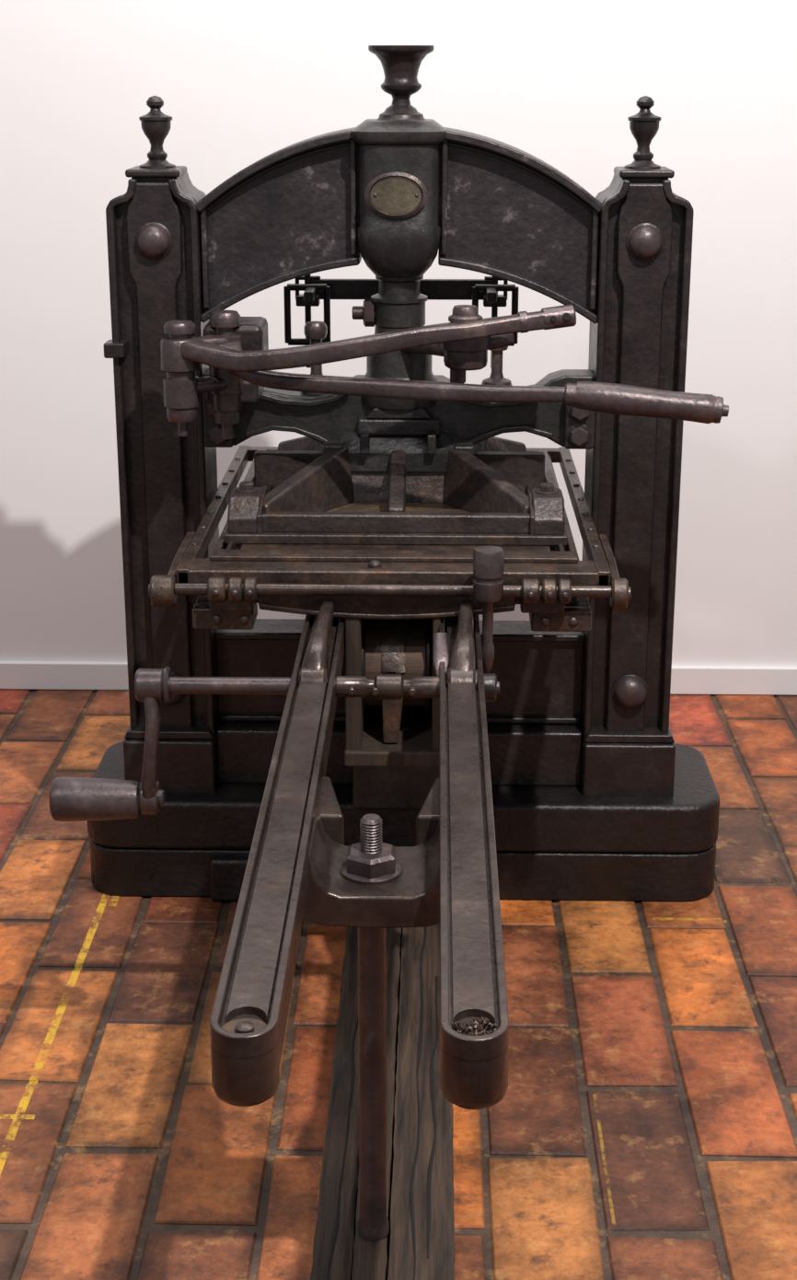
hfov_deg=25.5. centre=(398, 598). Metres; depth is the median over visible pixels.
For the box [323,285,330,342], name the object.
loop
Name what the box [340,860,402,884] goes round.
washer
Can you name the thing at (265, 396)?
column side
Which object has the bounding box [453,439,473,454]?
hub foot
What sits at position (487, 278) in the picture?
hook
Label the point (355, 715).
strap
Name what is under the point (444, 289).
bar
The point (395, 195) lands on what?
name plate
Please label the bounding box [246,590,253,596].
screw
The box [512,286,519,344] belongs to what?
loop
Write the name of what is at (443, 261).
column side
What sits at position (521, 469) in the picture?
rib
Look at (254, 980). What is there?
strip
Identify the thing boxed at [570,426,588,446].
bolt
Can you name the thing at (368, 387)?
bar
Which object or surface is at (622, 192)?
column side
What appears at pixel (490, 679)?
nut
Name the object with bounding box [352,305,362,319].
stud
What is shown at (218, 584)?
hinge knuckle
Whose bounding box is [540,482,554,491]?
bolt
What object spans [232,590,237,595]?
screw
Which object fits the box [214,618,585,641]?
rib
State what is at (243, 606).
hinge leaf
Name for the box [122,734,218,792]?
plinth
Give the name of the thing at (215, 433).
bolt
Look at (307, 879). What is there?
rail
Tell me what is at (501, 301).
clip
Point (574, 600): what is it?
bed slab
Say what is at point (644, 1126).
floor
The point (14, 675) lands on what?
baseboard
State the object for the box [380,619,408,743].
strap
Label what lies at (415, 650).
drum
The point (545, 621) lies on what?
bolt
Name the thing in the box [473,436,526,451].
rib
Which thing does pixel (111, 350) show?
side lug
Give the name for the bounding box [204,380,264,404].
bracket
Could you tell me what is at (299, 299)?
clip
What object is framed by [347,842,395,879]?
nut
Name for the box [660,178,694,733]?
column side
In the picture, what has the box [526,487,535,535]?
platen corner web
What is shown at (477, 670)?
axle end collar
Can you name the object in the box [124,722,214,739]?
slope
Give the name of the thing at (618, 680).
washer
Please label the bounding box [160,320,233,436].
fulcrum post
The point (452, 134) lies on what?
column side
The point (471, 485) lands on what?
rib
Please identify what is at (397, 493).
rib
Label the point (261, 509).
platen corner web
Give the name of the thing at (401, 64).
urn
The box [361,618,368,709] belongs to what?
flange
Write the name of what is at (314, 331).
bolt
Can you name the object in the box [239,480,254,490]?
bolt
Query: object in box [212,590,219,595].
screw
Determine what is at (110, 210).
column side
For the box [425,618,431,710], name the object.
flange
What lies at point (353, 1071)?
beam split
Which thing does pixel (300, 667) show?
axle bracket foot
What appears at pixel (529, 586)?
hinge knuckle
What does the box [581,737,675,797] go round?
plinth
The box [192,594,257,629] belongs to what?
bracket
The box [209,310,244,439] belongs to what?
post
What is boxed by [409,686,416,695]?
pin
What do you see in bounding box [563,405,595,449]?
flange
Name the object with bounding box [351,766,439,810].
pedestal
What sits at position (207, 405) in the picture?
washer
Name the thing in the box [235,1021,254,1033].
plug
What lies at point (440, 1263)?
beam
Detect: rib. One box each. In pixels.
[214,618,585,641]
[254,450,323,489]
[263,446,354,511]
[277,436,324,450]
[387,450,406,511]
[442,446,529,512]
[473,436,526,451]
[473,451,545,491]
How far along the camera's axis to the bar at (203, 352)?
2.94 m
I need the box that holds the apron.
[257,594,516,619]
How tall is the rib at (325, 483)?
0.104 m
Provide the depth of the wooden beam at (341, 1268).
2.49 m
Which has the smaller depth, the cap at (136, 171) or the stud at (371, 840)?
the stud at (371, 840)
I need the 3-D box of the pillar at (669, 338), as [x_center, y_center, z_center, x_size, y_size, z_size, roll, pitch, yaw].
[0.436,-0.257,3.299,0.159,1.050,0.145,0,17,1]
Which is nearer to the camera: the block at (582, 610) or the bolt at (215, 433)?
the block at (582, 610)
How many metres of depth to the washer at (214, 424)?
3.18 m
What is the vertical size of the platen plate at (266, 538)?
0.017 m
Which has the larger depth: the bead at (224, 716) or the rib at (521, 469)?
the bead at (224, 716)
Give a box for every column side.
[105,177,139,728]
[168,177,216,736]
[195,127,355,211]
[200,256,361,322]
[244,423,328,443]
[259,391,346,407]
[349,139,357,255]
[438,256,597,323]
[442,139,448,255]
[444,127,604,212]
[464,402,529,407]
[469,424,553,444]
[582,178,630,740]
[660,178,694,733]
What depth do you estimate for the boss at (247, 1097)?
1.66 m
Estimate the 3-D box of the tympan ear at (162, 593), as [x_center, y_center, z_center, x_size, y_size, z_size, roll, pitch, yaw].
[-0.376,-0.013,2.820,0.038,0.050,0.050,0,17,1]
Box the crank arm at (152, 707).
[140,697,160,799]
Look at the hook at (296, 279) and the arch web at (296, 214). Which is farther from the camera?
the hook at (296, 279)
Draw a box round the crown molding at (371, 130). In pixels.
[351,118,446,141]
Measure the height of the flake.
0.010 m
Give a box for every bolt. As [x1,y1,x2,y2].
[137,224,169,257]
[160,674,184,705]
[209,403,215,418]
[209,424,227,445]
[212,615,221,623]
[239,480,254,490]
[240,615,249,623]
[301,321,327,395]
[481,346,512,385]
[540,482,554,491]
[541,616,549,625]
[569,616,578,625]
[570,407,589,420]
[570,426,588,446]
[614,677,647,709]
[628,225,663,258]
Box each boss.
[210,1045,279,1106]
[440,1047,509,1109]
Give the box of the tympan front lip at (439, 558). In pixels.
[209,553,578,562]
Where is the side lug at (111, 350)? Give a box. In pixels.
[103,339,128,358]
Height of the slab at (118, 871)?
0.100 m
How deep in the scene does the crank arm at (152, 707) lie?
2.63 m
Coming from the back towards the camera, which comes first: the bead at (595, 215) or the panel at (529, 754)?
the panel at (529, 754)
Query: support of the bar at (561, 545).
attached to the tympan front bar at (582, 573)
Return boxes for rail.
[210,615,345,1089]
[439,615,509,1092]
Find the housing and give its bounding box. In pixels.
[355,140,442,278]
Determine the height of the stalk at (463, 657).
0.078 m
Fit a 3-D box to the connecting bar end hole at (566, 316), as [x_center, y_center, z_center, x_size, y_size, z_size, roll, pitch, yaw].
[0.282,-0.473,2.953,0.014,0.015,0.009,0,17,1]
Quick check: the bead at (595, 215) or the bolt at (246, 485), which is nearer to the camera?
the bolt at (246, 485)
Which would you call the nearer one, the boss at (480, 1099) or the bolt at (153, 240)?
the boss at (480, 1099)
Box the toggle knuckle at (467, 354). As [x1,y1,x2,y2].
[440,336,491,370]
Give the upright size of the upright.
0.203 m
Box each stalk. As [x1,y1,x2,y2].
[302,598,335,673]
[450,599,476,671]
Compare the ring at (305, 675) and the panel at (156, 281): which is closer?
the ring at (305, 675)
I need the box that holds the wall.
[0,0,796,666]
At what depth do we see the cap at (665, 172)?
3.06 m
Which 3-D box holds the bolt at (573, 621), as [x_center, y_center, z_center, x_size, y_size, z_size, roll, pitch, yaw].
[0.281,0.036,2.832,0.014,0.014,0.016,0,17,1]
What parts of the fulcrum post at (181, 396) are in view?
post, low fulcrum link, fulcrum link top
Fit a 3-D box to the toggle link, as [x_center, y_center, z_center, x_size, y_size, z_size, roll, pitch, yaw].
[0.068,-0.445,3.099,0.071,0.044,0.182,-11,20,-32]
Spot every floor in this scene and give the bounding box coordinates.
[0,688,796,1279]
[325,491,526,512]
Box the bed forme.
[240,544,550,551]
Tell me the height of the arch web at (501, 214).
0.346 m
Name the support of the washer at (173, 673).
attached to the panel at (156, 281)
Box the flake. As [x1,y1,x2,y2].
[453,1021,459,1030]
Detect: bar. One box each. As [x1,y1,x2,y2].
[175,445,249,582]
[178,558,608,585]
[180,311,554,372]
[214,548,575,555]
[220,340,565,402]
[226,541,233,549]
[248,446,559,462]
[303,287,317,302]
[311,279,492,300]
[486,287,497,302]
[517,311,529,333]
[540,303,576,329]
[558,447,611,585]
[558,543,565,551]
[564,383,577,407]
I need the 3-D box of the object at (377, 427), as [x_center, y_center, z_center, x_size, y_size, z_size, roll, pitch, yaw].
[0.002,-0.333,3.262,0.150,0.032,0.170,0,17,1]
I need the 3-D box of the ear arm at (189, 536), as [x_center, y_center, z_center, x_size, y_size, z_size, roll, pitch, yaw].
[-0.363,-0.057,2.937,0.014,0.042,0.270,0,17,1]
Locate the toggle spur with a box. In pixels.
[488,333,514,349]
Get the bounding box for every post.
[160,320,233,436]
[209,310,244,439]
[304,274,311,367]
[490,276,498,368]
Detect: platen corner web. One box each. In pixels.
[256,485,268,534]
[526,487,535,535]
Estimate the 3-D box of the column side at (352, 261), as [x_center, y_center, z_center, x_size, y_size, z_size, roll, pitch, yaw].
[-0.211,-0.567,3.192,0.288,0.116,0.135,0,17,1]
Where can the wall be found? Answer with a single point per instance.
(240, 83)
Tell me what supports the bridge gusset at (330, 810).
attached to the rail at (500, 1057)
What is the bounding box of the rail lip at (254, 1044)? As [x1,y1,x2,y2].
[209,615,345,1058]
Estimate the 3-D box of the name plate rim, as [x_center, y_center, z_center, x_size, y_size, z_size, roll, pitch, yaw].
[-0.004,-0.695,3.035,0.109,0.079,0.016,0,17,1]
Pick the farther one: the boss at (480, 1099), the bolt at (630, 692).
the bolt at (630, 692)
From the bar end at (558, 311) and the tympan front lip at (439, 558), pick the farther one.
the bar end at (558, 311)
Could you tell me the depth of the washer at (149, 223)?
3.10 m
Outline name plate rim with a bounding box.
[364,172,428,219]
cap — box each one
[125,165,187,177]
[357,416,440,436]
[614,166,674,178]
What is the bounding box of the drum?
[365,619,425,706]
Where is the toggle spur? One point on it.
(505, 340)
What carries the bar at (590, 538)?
on the tympan front bar at (582, 573)
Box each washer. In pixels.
[134,221,172,259]
[160,671,186,706]
[206,402,215,419]
[207,422,230,445]
[234,487,258,493]
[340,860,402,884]
[535,488,558,494]
[567,407,592,421]
[567,423,591,447]
[612,674,649,709]
[627,222,664,261]
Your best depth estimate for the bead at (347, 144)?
3.08 m
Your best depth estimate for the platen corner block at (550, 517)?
2.99 m
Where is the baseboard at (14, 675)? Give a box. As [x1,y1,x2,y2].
[0,661,796,695]
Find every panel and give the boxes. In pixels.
[126,181,194,727]
[215,721,583,786]
[605,182,674,731]
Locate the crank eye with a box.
[138,780,161,814]
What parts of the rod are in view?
rod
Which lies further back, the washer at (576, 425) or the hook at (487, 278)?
the hook at (487, 278)
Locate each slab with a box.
[86,741,720,852]
[89,837,716,901]
[212,453,580,604]
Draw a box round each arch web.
[199,139,361,312]
[438,140,599,314]
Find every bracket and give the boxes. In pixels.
[202,316,268,350]
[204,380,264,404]
[302,806,440,928]
[344,698,439,767]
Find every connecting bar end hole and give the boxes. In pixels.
[550,315,556,321]
[562,312,570,321]
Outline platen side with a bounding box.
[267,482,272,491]
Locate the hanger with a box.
[336,618,432,710]
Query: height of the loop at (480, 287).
0.013 m
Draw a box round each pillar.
[116,172,219,726]
[581,174,684,728]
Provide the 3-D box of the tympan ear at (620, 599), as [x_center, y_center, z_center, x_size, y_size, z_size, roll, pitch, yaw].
[0.352,-0.008,2.805,0.026,0.050,0.050,0,17,1]
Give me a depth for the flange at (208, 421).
3.18 m
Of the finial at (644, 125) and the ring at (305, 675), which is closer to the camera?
the ring at (305, 675)
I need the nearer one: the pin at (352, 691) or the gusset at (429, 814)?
the gusset at (429, 814)
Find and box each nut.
[215,411,239,424]
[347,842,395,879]
[362,299,374,326]
[483,673,497,701]
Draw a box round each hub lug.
[360,430,370,453]
[427,430,436,454]
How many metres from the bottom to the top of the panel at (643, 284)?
1.040 m
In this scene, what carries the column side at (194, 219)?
attached to the pillar at (127, 287)
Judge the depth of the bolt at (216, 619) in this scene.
2.84 m
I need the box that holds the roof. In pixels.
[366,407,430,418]
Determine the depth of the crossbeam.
3.40 m
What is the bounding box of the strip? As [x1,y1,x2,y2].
[225,616,338,1024]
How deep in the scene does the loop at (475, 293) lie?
3.31 m
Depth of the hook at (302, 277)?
3.33 m
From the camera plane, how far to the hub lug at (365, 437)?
3.15 m
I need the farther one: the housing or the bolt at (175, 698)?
the bolt at (175, 698)
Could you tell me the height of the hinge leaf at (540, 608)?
0.035 m
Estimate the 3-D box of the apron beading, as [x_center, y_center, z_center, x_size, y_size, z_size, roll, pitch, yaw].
[-0.019,0.021,2.832,0.411,0.024,0.008,0,17,1]
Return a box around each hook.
[294,278,299,297]
[297,276,320,279]
[484,276,504,280]
[503,279,508,300]
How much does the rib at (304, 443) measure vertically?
0.103 m
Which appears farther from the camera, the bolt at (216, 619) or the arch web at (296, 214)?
the arch web at (296, 214)
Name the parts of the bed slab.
bed side edge, bed side edge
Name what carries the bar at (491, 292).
attached to the suspension post at (494, 309)
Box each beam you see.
[204,369,594,446]
[310,927,359,1279]
[351,927,402,1279]
[387,923,455,1279]
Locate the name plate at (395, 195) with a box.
[370,176,421,214]
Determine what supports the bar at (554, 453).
on the bed slab
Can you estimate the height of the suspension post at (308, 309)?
0.185 m
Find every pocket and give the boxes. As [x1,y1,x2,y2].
[221,1018,267,1033]
[452,1020,497,1035]
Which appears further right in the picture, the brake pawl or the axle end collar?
the axle end collar
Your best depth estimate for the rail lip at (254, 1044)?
1.94 m
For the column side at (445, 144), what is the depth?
3.08 m
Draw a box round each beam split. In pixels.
[325,1018,358,1279]
[410,927,427,1279]
[427,976,439,1257]
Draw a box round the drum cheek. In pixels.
[431,617,442,750]
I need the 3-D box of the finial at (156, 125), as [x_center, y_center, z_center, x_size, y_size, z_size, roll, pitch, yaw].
[-0.428,-0.824,3.110,0.066,0.125,0.066,0,17,1]
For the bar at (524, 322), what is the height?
0.037 m
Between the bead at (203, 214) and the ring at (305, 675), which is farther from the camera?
the bead at (203, 214)
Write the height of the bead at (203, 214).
0.180 m
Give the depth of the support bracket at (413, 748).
2.92 m
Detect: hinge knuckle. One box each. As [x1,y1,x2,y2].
[207,577,227,602]
[228,577,244,602]
[244,577,257,602]
[521,579,539,604]
[542,579,557,604]
[558,579,571,604]
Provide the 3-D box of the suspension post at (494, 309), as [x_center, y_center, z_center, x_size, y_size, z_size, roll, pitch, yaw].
[0.183,-0.531,3.349,0.012,0.185,0.012,0,17,1]
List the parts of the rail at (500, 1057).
axle bracket foot, rail running strip, rail lip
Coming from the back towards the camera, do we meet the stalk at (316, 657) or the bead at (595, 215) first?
the bead at (595, 215)
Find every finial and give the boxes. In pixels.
[139,95,175,168]
[624,95,662,169]
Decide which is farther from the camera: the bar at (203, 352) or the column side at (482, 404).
the column side at (482, 404)
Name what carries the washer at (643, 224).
attached to the panel at (643, 284)
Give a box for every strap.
[345,617,366,749]
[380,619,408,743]
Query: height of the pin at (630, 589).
0.022 m
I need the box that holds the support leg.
[357,927,389,1240]
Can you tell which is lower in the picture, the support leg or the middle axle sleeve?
the support leg
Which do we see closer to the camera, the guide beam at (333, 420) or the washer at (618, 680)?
the guide beam at (333, 420)
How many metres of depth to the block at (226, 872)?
3.36 m
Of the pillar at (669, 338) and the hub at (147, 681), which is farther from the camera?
the pillar at (669, 338)
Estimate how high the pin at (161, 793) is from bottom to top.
0.024 m
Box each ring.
[298,666,328,686]
[447,667,476,688]
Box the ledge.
[262,511,530,534]
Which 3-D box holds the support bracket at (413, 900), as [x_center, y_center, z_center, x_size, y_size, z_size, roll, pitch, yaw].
[-0.025,0.326,2.149,0.260,0.097,0.145,0,17,1]
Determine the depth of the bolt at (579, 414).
3.14 m
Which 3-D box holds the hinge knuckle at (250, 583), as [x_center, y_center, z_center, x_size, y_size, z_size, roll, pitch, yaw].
[-0.235,-0.014,2.808,0.020,0.040,0.040,0,17,1]
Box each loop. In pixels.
[283,285,291,343]
[287,283,326,290]
[288,337,326,345]
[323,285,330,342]
[472,286,478,309]
[475,284,515,290]
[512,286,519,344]
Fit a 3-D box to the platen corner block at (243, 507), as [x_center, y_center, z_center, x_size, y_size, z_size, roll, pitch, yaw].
[-0.263,-0.157,3.056,0.055,0.060,0.135,0,17,1]
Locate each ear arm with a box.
[167,532,195,578]
[599,534,619,581]
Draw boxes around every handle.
[49,776,140,821]
[574,381,729,423]
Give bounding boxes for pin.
[157,789,164,805]
[348,686,355,695]
[372,686,378,695]
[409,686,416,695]
[450,369,465,383]
[628,586,631,600]
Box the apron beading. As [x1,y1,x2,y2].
[259,604,514,618]
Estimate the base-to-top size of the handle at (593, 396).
0.065 m
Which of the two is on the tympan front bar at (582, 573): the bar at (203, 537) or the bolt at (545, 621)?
the bar at (203, 537)
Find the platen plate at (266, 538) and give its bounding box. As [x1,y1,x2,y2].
[224,526,568,546]
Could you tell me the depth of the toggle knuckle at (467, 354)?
3.00 m
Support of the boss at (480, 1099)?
attached to the rail at (500, 1057)
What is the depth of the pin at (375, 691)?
2.60 m
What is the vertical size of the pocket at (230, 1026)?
0.010 m
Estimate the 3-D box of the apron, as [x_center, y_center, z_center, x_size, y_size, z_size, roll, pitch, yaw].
[-0.020,0.007,2.836,0.421,0.053,0.015,0,17,1]
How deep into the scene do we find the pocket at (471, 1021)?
1.69 m
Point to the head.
(461, 313)
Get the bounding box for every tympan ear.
[150,574,177,605]
[609,577,628,609]
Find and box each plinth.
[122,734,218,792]
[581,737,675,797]
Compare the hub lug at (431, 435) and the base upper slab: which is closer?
the hub lug at (431, 435)
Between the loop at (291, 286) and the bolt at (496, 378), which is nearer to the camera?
the bolt at (496, 378)
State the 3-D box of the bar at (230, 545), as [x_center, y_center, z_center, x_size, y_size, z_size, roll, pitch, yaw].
[-0.279,-0.179,3.279,0.008,0.010,0.840,0,17,1]
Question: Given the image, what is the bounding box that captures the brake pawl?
[432,632,450,712]
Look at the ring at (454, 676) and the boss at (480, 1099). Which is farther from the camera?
the ring at (454, 676)
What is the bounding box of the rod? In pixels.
[174,582,612,597]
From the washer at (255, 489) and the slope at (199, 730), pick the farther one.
the slope at (199, 730)
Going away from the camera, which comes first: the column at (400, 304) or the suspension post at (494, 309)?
the column at (400, 304)
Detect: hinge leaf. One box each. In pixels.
[209,594,255,611]
[520,596,565,613]
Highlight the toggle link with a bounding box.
[400,343,443,356]
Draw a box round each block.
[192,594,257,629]
[209,855,248,901]
[227,487,264,533]
[351,470,445,502]
[529,597,592,631]
[530,488,565,535]
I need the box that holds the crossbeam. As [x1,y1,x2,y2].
[215,639,584,724]
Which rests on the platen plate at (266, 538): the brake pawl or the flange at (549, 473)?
the flange at (549, 473)
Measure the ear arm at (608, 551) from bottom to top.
0.042 m
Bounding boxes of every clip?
[295,293,320,306]
[483,294,507,306]
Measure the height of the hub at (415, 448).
0.063 m
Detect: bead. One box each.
[198,141,358,218]
[199,207,210,308]
[219,712,580,723]
[440,141,600,219]
[589,209,598,309]
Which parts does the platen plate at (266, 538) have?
plate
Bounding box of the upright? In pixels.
[473,546,504,673]
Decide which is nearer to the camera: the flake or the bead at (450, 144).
the flake
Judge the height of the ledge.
0.034 m
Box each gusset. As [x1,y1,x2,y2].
[318,776,344,845]
[416,777,440,845]
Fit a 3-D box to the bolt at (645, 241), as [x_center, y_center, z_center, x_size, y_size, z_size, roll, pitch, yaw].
[0.432,-0.622,3.076,0.058,0.058,0.038,0,17,1]
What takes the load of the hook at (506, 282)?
attached to the bar at (444, 289)
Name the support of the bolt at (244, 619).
attached to the bed slab
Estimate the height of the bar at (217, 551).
0.007 m
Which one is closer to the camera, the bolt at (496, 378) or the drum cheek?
the drum cheek
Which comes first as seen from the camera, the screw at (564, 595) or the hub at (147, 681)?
the hub at (147, 681)
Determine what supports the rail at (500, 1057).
on the support leg
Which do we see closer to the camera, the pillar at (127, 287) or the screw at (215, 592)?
the screw at (215, 592)
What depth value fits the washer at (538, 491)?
3.03 m
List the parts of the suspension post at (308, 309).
post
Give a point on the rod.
(180, 588)
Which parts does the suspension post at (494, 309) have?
post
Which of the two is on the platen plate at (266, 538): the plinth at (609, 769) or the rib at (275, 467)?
the rib at (275, 467)
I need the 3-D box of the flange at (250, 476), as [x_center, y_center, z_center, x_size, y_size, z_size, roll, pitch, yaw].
[-0.279,-0.216,3.299,0.018,0.028,0.500,0,17,1]
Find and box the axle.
[168,676,290,695]
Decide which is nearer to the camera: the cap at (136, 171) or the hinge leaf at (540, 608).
the hinge leaf at (540, 608)
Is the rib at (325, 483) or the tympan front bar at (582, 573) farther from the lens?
the rib at (325, 483)
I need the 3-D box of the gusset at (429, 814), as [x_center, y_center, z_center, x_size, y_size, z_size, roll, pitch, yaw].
[0.043,0.278,2.277,0.039,0.050,0.130,0,17,1]
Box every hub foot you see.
[323,439,343,453]
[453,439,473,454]
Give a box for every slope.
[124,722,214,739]
[583,726,674,743]
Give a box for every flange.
[162,665,172,704]
[202,393,235,447]
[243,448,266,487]
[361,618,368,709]
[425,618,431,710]
[538,449,558,488]
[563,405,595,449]
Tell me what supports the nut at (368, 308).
attached to the column at (400, 304)
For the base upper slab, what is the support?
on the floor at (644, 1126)
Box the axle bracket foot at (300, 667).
[297,666,331,686]
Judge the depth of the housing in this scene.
3.05 m
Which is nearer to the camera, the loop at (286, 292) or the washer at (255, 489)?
the washer at (255, 489)
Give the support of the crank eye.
attached to the handle at (71, 798)
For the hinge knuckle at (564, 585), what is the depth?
2.78 m
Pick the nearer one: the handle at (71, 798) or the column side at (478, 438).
the handle at (71, 798)
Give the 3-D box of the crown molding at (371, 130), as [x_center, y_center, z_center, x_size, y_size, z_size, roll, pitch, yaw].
[0.002,-0.823,3.090,0.166,0.032,0.204,0,17,1]
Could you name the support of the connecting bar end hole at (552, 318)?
attached to the bar at (203, 352)
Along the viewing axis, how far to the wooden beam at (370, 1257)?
2.57 m
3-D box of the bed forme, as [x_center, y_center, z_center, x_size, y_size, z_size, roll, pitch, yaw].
[0.001,-0.168,3.276,0.524,0.020,0.760,0,17,1]
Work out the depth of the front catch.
2.83 m
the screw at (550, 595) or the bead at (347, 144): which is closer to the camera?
the screw at (550, 595)
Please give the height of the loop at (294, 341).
0.013 m
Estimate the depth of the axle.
2.62 m
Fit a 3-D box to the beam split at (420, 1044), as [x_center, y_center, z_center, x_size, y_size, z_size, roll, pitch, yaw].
[0.027,0.745,2.562,0.023,0.003,1.260,0,17,1]
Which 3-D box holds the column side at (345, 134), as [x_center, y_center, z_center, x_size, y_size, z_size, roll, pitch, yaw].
[-0.212,-0.764,3.131,0.289,0.140,0.145,0,17,1]
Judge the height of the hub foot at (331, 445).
0.022 m
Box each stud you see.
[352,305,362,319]
[360,814,383,853]
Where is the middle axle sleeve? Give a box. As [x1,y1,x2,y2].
[336,674,440,699]
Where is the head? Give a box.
[448,304,482,323]
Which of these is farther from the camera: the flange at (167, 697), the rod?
the rod
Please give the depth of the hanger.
3.13 m
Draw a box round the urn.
[368,45,434,120]
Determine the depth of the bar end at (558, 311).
2.95 m
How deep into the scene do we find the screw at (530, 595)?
2.78 m
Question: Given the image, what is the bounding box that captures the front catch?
[368,559,382,568]
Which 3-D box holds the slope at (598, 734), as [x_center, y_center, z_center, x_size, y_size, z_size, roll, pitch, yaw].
[0.441,0.236,3.438,0.171,0.017,0.210,0,17,1]
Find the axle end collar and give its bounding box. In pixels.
[476,669,478,688]
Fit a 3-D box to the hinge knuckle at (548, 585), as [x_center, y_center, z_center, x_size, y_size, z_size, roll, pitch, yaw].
[0.240,-0.011,2.798,0.022,0.040,0.040,0,17,1]
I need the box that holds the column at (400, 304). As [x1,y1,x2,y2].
[360,274,438,409]
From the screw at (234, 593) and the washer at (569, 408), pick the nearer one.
the screw at (234, 593)
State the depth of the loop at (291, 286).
3.31 m
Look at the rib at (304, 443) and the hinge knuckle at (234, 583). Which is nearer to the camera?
the hinge knuckle at (234, 583)
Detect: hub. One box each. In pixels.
[134,668,163,701]
[337,430,460,471]
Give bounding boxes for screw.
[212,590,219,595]
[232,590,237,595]
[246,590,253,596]
[527,592,534,598]
[546,592,553,598]
[562,592,568,598]
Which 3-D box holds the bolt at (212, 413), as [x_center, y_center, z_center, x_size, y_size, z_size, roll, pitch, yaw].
[-0.325,-0.341,3.164,0.031,0.036,0.018,0,17,1]
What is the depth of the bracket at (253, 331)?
3.06 m
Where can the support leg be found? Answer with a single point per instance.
(373, 1224)
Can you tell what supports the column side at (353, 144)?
attached to the arch web at (296, 214)

